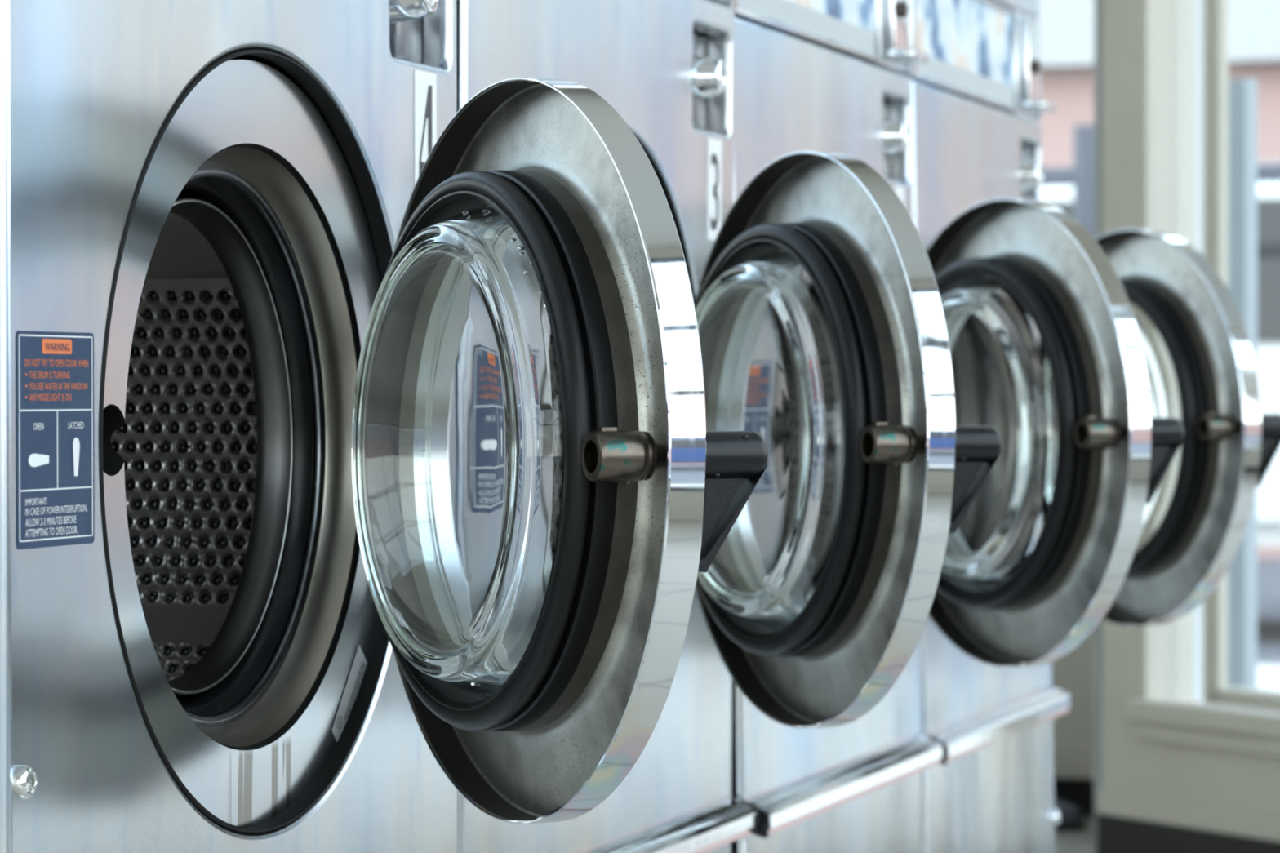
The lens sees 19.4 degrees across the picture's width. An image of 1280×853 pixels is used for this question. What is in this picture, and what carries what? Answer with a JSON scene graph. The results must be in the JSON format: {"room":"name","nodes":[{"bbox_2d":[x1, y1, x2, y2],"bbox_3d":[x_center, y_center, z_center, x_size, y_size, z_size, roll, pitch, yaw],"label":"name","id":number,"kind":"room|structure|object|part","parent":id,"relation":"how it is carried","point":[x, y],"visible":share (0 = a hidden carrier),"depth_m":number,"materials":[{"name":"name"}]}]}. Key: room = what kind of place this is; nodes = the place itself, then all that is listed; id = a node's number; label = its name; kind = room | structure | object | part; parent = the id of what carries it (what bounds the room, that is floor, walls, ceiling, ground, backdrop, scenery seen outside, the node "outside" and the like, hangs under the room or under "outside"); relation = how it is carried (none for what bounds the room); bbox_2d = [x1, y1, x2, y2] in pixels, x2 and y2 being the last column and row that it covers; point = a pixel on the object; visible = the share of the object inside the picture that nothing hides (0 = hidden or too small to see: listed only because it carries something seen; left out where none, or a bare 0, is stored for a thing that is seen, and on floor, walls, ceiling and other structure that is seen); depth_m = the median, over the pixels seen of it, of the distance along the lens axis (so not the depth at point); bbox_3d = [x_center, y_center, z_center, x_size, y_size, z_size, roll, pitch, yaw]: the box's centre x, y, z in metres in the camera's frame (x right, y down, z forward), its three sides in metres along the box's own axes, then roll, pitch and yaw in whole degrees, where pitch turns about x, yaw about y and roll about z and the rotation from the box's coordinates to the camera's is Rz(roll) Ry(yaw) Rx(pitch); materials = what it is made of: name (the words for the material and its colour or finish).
{"room":"laundry","nodes":[
{"label":"laundry","id":0,"kind":"room"},
{"bbox_2d":[1051,630,1093,746],"bbox_3d":[0.637,-1.181,6.998,0.730,3.650,0.150,0,1,18],"label":"wall","id":1,"kind":"structure","parent":0,"point":[1073,673],"depth_m":6.88,"materials":[{"name":"beige paint"}]},
{"bbox_2d":[1053,746,1093,779],"bbox_3d":[0.604,0.616,6.939,0.710,0.058,0.015,0,1,18],"label":"trim","id":2,"kind":"structure","parent":1,"relation":"attached to","point":[1068,762],"depth_m":6.87,"materials":[{"name":"beige paint"}]},
{"bbox_2d":[1053,777,1093,817],"bbox_3d":[0.625,0.679,7.009,0.710,0.070,0.150,0,1,18],"label":"baseboard","id":3,"kind":"structure","parent":1,"relation":"attached to","point":[1079,793],"depth_m":6.88,"materials":[{"name":"black"}]},
{"bbox_2d":[1054,817,1093,852],"bbox_3d":[0.202,0.816,1.622,3.650,0.100,11.200,0,1,18],"label":"floor","id":4,"kind":"structure","parent":0,"point":[1082,842],"depth_m":6.52,"materials":[{"name":"tile"}]},
{"bbox_2d":[0,0,768,852],"bbox_3d":[-0.412,0.076,2.377,1.063,1.336,0.693,0,1,18],"label":"washing machine","id":5,"kind":"object","parent":4,"relation":"on","point":[362,470],"visible":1,"depth_m":2.25,"materials":[{"name":"silver metal"}]},
{"bbox_3d":[-0.236,-0.006,2.320,0.010,0.712,0.689,0,1,18],"label":"panel","id":6,"kind":"part","parent":5,"relation":"part of","materials":[{"name":"metal"}]},
{"bbox_2d":[102,59,381,827],"bbox_3d":[-0.269,0.013,2.344,0.064,0.480,0.480,0,1,18],"label":"tub","id":7,"kind":"object","parent":5,"relation":"in","point":[277,724],"depth_m":2.42,"materials":[{"name":"silver metal"}]},
{"bbox_3d":[-0.234,0.009,2.333,0.012,0.494,0.494,0,1,18],"label":"opening trim","id":8,"kind":"part","parent":5,"relation":"part of","materials":[{"name":"black"}]},
{"bbox_3d":[-0.163,-0.295,2.561,0.045,0.051,0.051,0,1,18],"label":"lock knob","id":9,"kind":"part","parent":5,"relation":"part of","materials":[{"name":"silver metal"}]},
{"bbox_2d":[351,206,562,694],"bbox_3d":[-0.102,0.015,2.303,0.071,0.302,0.302,0,1,-26],"label":"glass bowl","id":10,"kind":"object","parent":5,"relation":"on","point":[457,423],"depth_m":2.24,"materials":[{"name":"clear glass"}]},
{"bbox_3d":[-0.073,0.015,2.317,0.039,0.458,0.458,0,1,-26],"label":"door","id":11,"kind":"part","parent":5,"relation":"part of","materials":[{"name":"metal"}]},
{"bbox_3d":[0.049,0.043,2.150,0.044,0.080,0.028,0,1,-26],"label":"door handle","id":12,"kind":"part","parent":5,"relation":"part of","materials":[{"name":"black plastic"}]},
{"bbox_2d":[456,0,1001,852],"bbox_3d":[-0.208,0.069,3.046,1.060,1.344,0.693,0,1,18],"label":"washing machine","id":13,"kind":"object","parent":4,"relation":"on","point":[823,334],"visible":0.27,"depth_m":2.91,"materials":[{"name":"silver metal"}]},
{"bbox_3d":[-0.025,-0.011,2.988,0.010,0.712,0.689,0,1,18],"label":"panel","id":14,"kind":"part","parent":13,"relation":"part of","materials":[{"name":"metal"}]},
{"bbox_3d":[-0.023,0.004,3.000,0.012,0.494,0.494,0,1,18],"label":"opening trim","id":15,"kind":"part","parent":13,"relation":"part of","materials":[{"name":"black"}]},
{"bbox_3d":[-0.011,0.347,2.986,0.024,0.031,0.682,0,1,18],"label":"bumper rail","id":16,"kind":"part","parent":13,"relation":"part of","materials":[{"name":"silver metal"}]},
{"bbox_3d":[0.050,-0.300,3.228,0.045,0.051,0.051,0,1,18],"label":"lock knob","id":17,"kind":"part","parent":13,"relation":"part of","materials":[{"name":"silver metal"}]},
{"bbox_3d":[-0.028,0.525,2.994,0.010,0.358,0.689,0,1,18],"label":"panel","id":18,"kind":"part","parent":13,"relation":"part of","materials":[{"name":"metal"}]},
{"bbox_2d":[695,250,844,628],"bbox_3d":[0.103,0.011,2.977,0.071,0.302,0.302,0,1,-23],"label":"glass bowl","id":19,"kind":"object","parent":13,"relation":"on","point":[771,323],"depth_m":2.89,"materials":[{"name":"clear glass"}]},
{"bbox_3d":[0.133,0.011,2.990,0.039,0.458,0.458,0,1,-23],"label":"door","id":20,"kind":"part","parent":13,"relation":"part of","materials":[{"name":"metal"}]},
{"bbox_3d":[0.247,0.040,2.818,0.044,0.080,0.028,0,1,-23],"label":"door handle","id":21,"kind":"part","parent":13,"relation":"part of","materials":[{"name":"black plastic"}]},
{"bbox_2d":[722,0,1184,852],"bbox_3d":[0.008,0.075,3.712,1.096,1.361,0.693,-1,0,18],"label":"washing machine","id":22,"kind":"object","parent":4,"relation":"on","point":[1046,353],"visible":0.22,"depth_m":3.57,"materials":[{"name":"silver metal"}]},
{"bbox_3d":[0.158,-0.432,3.599,0.006,0.110,0.526,-1,0,18],"label":"picture panel","id":23,"kind":"part","parent":22,"relation":"part of","materials":[{"name":"grey paint"}]},
{"bbox_3d":[0.185,-0.013,3.655,0.010,0.712,0.689,-1,0,18],"label":"panel","id":24,"kind":"part","parent":22,"relation":"part of","materials":[{"name":"metal"}]},
{"bbox_3d":[0.193,0.524,3.658,0.010,0.358,0.689,-1,0,18],"label":"panel","id":25,"kind":"part","parent":22,"relation":"part of","materials":[{"name":"metal"}]},
{"bbox_3d":[0.207,0.345,3.651,0.024,0.031,0.682,-1,0,18],"label":"bumper rail","id":26,"kind":"part","parent":22,"relation":"part of","materials":[{"name":"silver metal"}]},
{"bbox_3d":[0.255,-0.301,3.897,0.045,0.051,0.051,-1,0,18],"label":"lock knob","id":27,"kind":"part","parent":22,"relation":"part of","materials":[{"name":"silver metal"}]},
{"bbox_2d":[939,279,1057,586],"bbox_3d":[0.332,0.007,3.662,0.071,0.302,0.302,-1,0,-27],"label":"glass bowl","id":28,"kind":"object","parent":22,"relation":"on","point":[1002,334],"depth_m":3.57,"materials":[{"name":"clear glass"}]},
{"bbox_3d":[0.360,0.006,3.676,0.039,0.458,0.458,-1,0,-27],"label":"door","id":29,"kind":"part","parent":22,"relation":"part of","materials":[{"name":"metal"}]},
{"bbox_3d":[0.486,0.032,3.512,0.044,0.080,0.028,-1,0,-27],"label":"door handle","id":30,"kind":"part","parent":22,"relation":"part of","materials":[{"name":"black plastic"}]},
{"bbox_2d":[1053,798,1084,832],"bbox_3d":[0.655,0.649,6.723,0.292,0.136,0.092,0,1,28],"label":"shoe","id":31,"kind":"object","parent":4,"relation":"on","point":[1071,817],"visible":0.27,"depth_m":6.64,"materials":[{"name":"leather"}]},
{"bbox_2d":[901,0,1279,852],"bbox_3d":[0.219,0.072,4.380,1.106,1.368,0.693,-1,0,18],"label":"washing machine","id":32,"kind":"object","parent":4,"relation":"on","point":[976,99],"visible":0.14,"depth_m":4.22,"materials":[{"name":"silver metal"}]},
{"bbox_3d":[0.367,-0.436,4.267,0.006,0.110,0.526,-1,0,18],"label":"picture panel","id":33,"kind":"part","parent":32,"relation":"part of","materials":[{"name":"grey paint"}]},
{"bbox_3d":[0.396,-0.017,4.323,0.010,0.712,0.689,-1,0,18],"label":"panel","id":34,"kind":"part","parent":32,"relation":"part of","materials":[{"name":"metal"}]},
{"bbox_3d":[0.406,0.520,4.325,0.010,0.358,0.689,-1,0,18],"label":"panel","id":35,"kind":"part","parent":32,"relation":"part of","materials":[{"name":"metal"}]},
{"bbox_3d":[0.419,0.341,4.319,0.024,0.031,0.682,-1,0,18],"label":"bumper rail","id":36,"kind":"part","parent":32,"relation":"part of","materials":[{"name":"silver metal"}]},
{"bbox_3d":[0.387,-0.551,4.322,0.009,0.100,0.690,-1,0,18],"label":"panel","id":37,"kind":"part","parent":32,"relation":"part of","materials":[{"name":"metal"}]},
{"bbox_3d":[0.465,-0.305,4.565,0.045,0.051,0.051,-1,0,18],"label":"lock knob","id":38,"kind":"part","parent":32,"relation":"part of","materials":[{"name":"silver metal"}]},
{"bbox_2d":[1128,301,1181,553],"bbox_3d":[0.542,0.002,4.321,0.071,0.302,0.302,-1,0,-27],"label":"glass bowl","id":39,"kind":"object","parent":32,"relation":"on","point":[1158,323],"depth_m":4.21,"materials":[{"name":"clear glass"}]},
{"bbox_3d":[0.570,0.001,4.336,0.039,0.458,0.458,-1,0,-27],"label":"door","id":40,"kind":"part","parent":32,"relation":"part of","materials":[{"name":"metal"}]},
{"bbox_3d":[0.697,0.026,4.172,0.044,0.080,0.028,-1,0,-27],"label":"door handle","id":41,"kind":"part","parent":32,"relation":"part of","materials":[{"name":"black plastic"}]},
{"bbox_2d":[1227,78,1257,688],"bbox_3d":[1.017,0.075,6.391,0.030,1.330,0.075,0,1,-30],"label":"post","id":42,"kind":"object","parent":4,"relation":"on","point":[1242,92],"visible":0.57,"depth_m":6.36,"materials":[{"name":"grey paint"}]},
{"bbox_2d":[1093,0,1203,852],"bbox_3d":[0.910,-1.143,6.655,0.033,3.720,0.940,0,1,18],"label":"window frame","id":43,"kind":"structure","parent":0,"point":[1098,4],"depth_m":6.23,"materials":[{"name":"grey paint"}]},
{"bbox_2d":[1102,0,1279,817],"bbox_3d":[1.673,-1.160,4.739,0.100,3.650,3.420,0,1,-30],"label":"wall","id":44,"kind":"structure","parent":0,"point":[1148,46],"depth_m":6.12,"materials":[{"name":"grey paint"}]},
{"bbox_2d":[1097,813,1279,852],"bbox_3d":[1.666,0.694,4.753,0.098,0.082,3.424,0,1,-30],"label":"baseboard","id":45,"kind":"structure","parent":44,"relation":"attached to","point":[1115,834],"depth_m":6.05,"materials":[{"name":"black"}]},
{"bbox_2d":[1097,686,1279,842],"bbox_3d":[1.657,0.541,4.745,0.120,0.223,3.420,0,1,-30],"label":"trim","id":46,"kind":"structure","parent":44,"relation":"attached to","point":[1201,725],"depth_m":5.95,"materials":[{"name":"grey paint"}]},
{"bbox_2d":[1178,0,1228,703],"bbox_3d":[1.675,-0.740,4.745,0.065,2.950,3.184,0,1,-30],"label":"window","id":47,"kind":"structure","parent":44,"relation":"in","point":[1215,12],"depth_m":6.00,"materials":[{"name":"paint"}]},
{"label":"outside","id":48,"kind":"structure","parent":0,"visible":0},
{"bbox_2d":[1257,664,1279,690],"bbox_3d":[-2.458,0.845,0.261,13.000,0.090,23.000,0,1,18],"label":"pavement","id":49,"kind":"structure","parent":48,"point":[1268,675],"depth_m":10.49,"materials":[{"name":"white concrete"}]},
{"bbox_2d":[1042,124,1279,237],"bbox_3d":[1.225,-0.017,10.311,4.400,1.620,0.070,0,1,18],"label":"railing post","id":50,"kind":"object","parent":49,"relation":"on","point":[1081,176],"visible":0.22,"depth_m":10.27,"materials":[{"name":"grey metal"}]},
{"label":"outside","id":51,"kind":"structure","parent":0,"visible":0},
{"bbox_2d":[1257,558,1279,665],"bbox_3d":[3.645,0.756,14.587,80.000,0.010,90.000,0,1,18],"label":"street","id":52,"kind":"structure","parent":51,"point":[1268,569],"depth_m":15.11,"materials":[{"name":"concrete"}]},
{"bbox_2d":[1015,0,1279,558],"bbox_3d":[6.054,-4.128,22.169,28.000,9.610,6.400,0,1,18],"label":"brick building","id":53,"kind":"structure","parent":52,"relation":"on","point":[1066,26],"depth_m":20.01,"materials":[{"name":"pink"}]},
{"bbox_2d":[1042,162,1279,546],"bbox_3d":[2.288,-0.084,13.855,4.524,1.685,1.760,0,1,18],"label":"parked car","id":54,"kind":"object","parent":52,"relation":"on","point":[1268,193],"visible":0.03,"depth_m":12.99,"materials":[{"name":"white paint"}]},
{"bbox_3d":[2.240,-0.549,13.865,2.550,0.495,1.740,0,1,18],"label":"glass","id":55,"kind":"part","parent":54,"relation":"part of","materials":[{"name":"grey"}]}
]}

